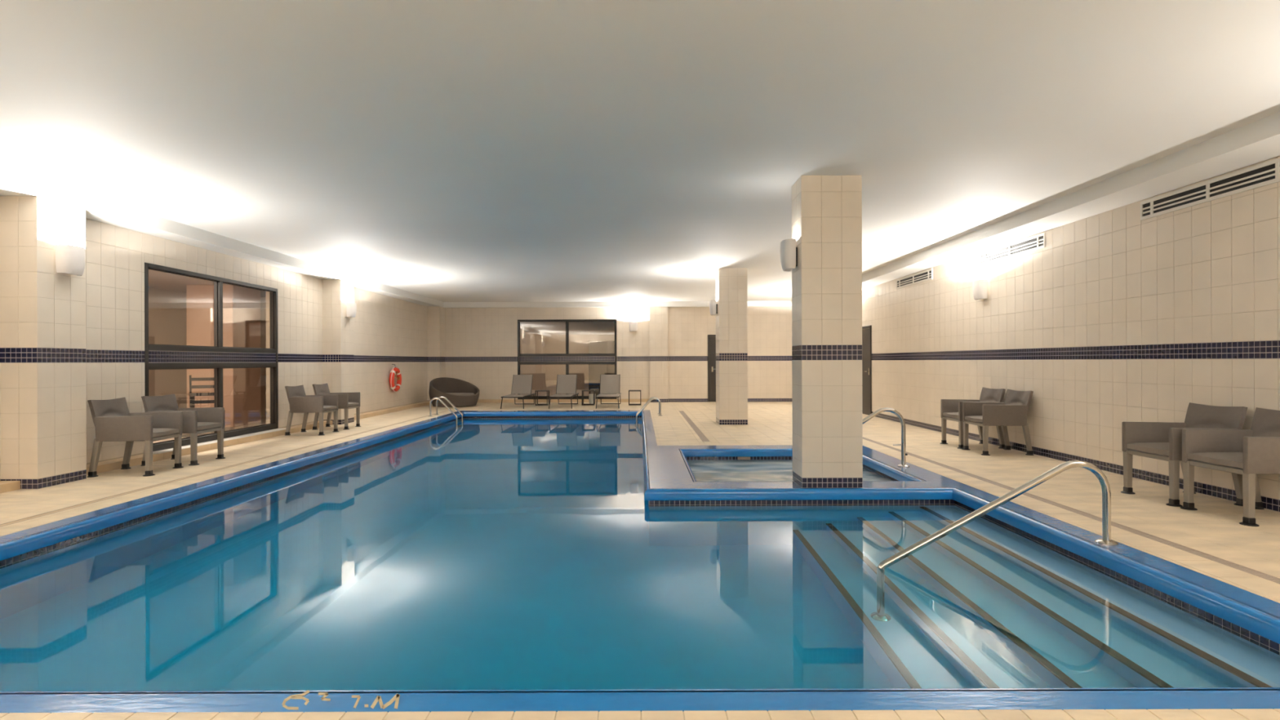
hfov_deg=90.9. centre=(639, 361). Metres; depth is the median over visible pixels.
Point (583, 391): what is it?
side table
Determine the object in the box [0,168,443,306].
bulkhead
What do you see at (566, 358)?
window
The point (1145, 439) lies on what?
armchair
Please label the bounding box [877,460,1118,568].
handrail
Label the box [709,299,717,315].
wall lamp
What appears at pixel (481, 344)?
wall
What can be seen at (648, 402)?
pool ladder
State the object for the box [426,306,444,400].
wall pier
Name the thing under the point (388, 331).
wall
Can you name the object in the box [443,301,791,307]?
bulkhead
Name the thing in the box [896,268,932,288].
air vent
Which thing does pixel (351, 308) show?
wall lamp
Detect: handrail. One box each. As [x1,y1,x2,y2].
[862,407,909,466]
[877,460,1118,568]
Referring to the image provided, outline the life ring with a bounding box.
[389,364,401,392]
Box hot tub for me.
[646,444,936,481]
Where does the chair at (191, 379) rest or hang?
on the room at (167, 321)
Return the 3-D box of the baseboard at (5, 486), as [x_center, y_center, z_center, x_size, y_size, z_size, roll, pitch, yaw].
[-6.226,1.224,7.824,0.200,0.088,22.849,0,0,0]
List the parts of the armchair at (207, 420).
leg, backrest, arm, leg, leg, arm, seat rail, seat, leg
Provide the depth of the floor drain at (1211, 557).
4.63 m
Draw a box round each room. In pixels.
[148,269,266,443]
[520,321,614,395]
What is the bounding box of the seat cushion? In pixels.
[445,392,474,395]
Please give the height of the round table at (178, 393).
0.745 m
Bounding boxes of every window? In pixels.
[144,262,278,451]
[517,319,617,399]
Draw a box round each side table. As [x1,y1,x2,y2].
[534,390,549,405]
[582,390,595,405]
[628,390,640,405]
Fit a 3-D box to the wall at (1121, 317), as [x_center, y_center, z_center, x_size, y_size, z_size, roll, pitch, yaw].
[5.332,-0.212,7.950,0.254,3.120,23.100,0,0,0]
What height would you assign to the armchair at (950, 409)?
0.843 m
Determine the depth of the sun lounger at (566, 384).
17.96 m
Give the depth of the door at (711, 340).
19.24 m
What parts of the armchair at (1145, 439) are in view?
leg, foot plate, seat, seat rail, arm, leg, foot plate, leg, arm, backrest, leg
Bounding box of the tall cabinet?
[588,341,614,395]
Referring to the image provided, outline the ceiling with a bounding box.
[0,0,1279,302]
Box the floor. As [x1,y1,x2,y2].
[0,401,1279,719]
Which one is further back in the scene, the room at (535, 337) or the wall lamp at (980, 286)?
the room at (535, 337)
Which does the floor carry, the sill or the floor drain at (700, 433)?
the floor drain at (700, 433)
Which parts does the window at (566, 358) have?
rail, rail, rail, rail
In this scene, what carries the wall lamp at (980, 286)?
attached to the wall at (1121, 317)
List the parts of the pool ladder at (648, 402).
rail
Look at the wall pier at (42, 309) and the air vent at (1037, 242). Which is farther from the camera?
the air vent at (1037, 242)
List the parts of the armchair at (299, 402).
leg, backrest, leg, arm, leg, arm, seat, seat rail, leg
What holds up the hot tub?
in the swimming pool
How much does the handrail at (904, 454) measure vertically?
1.692 m
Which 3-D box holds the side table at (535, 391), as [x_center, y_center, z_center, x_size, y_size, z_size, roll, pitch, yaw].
[-2.797,1.044,18.050,0.360,0.420,0.360,0,0,0]
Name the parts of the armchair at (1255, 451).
leg, foot plate, seat, seat rail, arm, leg, foot plate, leg, arm, backrest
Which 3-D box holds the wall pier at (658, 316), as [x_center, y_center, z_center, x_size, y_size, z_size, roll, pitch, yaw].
[0.569,-0.207,19.195,0.560,2.900,0.110,0,0,0]
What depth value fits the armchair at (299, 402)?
10.76 m
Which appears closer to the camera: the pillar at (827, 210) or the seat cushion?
the pillar at (827, 210)
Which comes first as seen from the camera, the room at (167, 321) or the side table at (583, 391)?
the room at (167, 321)
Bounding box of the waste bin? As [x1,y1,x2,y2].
[588,394,595,404]
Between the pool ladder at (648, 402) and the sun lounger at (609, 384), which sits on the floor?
the sun lounger at (609, 384)
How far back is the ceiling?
4.67 m
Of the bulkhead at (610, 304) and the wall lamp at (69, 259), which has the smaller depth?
the wall lamp at (69, 259)
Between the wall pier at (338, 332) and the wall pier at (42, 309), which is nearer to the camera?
the wall pier at (42, 309)
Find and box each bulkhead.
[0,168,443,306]
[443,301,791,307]
[862,111,1279,289]
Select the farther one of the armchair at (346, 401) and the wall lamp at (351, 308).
the wall lamp at (351, 308)
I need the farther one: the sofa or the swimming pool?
the sofa
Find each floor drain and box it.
[0,410,448,527]
[679,410,709,441]
[862,436,1279,583]
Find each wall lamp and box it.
[55,244,85,275]
[346,302,356,317]
[629,321,637,331]
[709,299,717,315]
[779,238,797,271]
[972,279,987,299]
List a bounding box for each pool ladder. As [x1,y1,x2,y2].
[428,396,462,423]
[635,396,662,422]
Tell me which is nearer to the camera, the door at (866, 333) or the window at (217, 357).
the window at (217, 357)
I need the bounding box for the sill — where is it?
[152,428,285,453]
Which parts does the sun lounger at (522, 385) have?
backrest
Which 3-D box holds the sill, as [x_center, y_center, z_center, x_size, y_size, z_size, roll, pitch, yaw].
[-6.226,1.175,9.525,0.189,0.008,2.990,0,0,0]
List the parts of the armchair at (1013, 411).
leg, seat, seat rail, arm, leg, arm, leg, backrest, leg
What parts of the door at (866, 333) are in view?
frame, frame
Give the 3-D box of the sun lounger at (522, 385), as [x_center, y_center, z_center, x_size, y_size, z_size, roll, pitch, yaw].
[-3.367,0.820,17.519,0.626,0.878,1.863,0,0,0]
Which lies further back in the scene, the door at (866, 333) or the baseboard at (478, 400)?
the baseboard at (478, 400)
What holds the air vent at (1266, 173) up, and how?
in the wall at (1121, 317)
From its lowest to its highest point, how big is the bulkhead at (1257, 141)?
0.160 m
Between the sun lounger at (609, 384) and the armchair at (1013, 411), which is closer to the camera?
the armchair at (1013, 411)
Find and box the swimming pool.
[0,409,1279,713]
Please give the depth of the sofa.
17.67 m
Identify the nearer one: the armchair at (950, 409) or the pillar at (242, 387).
the armchair at (950, 409)
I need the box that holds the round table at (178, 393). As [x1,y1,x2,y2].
[160,391,223,437]
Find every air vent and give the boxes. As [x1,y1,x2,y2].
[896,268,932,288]
[979,232,1045,265]
[1140,157,1279,220]
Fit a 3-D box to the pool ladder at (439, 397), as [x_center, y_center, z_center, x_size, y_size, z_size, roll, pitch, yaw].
[-4.490,1.667,14.605,0.690,1.685,0.550,0,0,0]
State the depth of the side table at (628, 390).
17.82 m
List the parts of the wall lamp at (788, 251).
plate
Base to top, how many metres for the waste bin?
0.290 m
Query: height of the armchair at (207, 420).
0.843 m
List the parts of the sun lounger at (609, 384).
backrest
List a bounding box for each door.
[707,334,715,401]
[862,324,871,414]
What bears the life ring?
attached to the wall at (388, 331)
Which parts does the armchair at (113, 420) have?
leg, backrest, arm, leg, leg, arm, seat rail, seat, leg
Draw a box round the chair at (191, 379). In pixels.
[189,375,225,436]
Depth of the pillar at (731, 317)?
12.30 m
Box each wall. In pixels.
[0,218,427,480]
[444,306,791,402]
[862,155,1279,511]
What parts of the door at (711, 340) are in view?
frame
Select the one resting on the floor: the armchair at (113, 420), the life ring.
the armchair at (113, 420)
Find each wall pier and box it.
[0,195,86,488]
[322,279,354,424]
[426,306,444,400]
[648,306,667,402]
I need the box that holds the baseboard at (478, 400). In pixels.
[477,399,648,402]
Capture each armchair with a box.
[87,397,183,477]
[140,393,225,466]
[284,385,338,435]
[312,382,360,430]
[940,386,1005,448]
[961,389,1033,455]
[1120,402,1247,506]
[1180,407,1279,526]
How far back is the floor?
5.73 m
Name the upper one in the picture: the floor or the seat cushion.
the seat cushion
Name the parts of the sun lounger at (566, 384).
backrest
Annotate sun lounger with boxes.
[500,374,535,408]
[548,374,578,408]
[595,373,621,408]
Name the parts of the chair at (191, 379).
leg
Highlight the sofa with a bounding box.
[428,377,479,406]
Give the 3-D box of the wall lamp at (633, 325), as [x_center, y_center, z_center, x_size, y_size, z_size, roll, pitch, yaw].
[-0.203,-1.064,19.169,0.260,0.290,0.152,0,0,0]
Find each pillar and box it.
[186,284,261,426]
[715,267,747,424]
[791,175,862,488]
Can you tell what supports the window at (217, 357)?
in the wall at (388, 331)
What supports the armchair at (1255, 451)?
on the floor
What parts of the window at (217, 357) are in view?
rail, rail, rail, rail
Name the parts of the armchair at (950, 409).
leg, seat, seat rail, arm, leg, arm, leg, backrest, leg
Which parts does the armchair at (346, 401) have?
leg, backrest, leg, arm, arm, leg, seat rail, seat, leg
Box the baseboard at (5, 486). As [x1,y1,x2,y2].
[0,400,431,493]
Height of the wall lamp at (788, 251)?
0.290 m
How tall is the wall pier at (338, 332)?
2.900 m
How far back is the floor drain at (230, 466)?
6.54 m

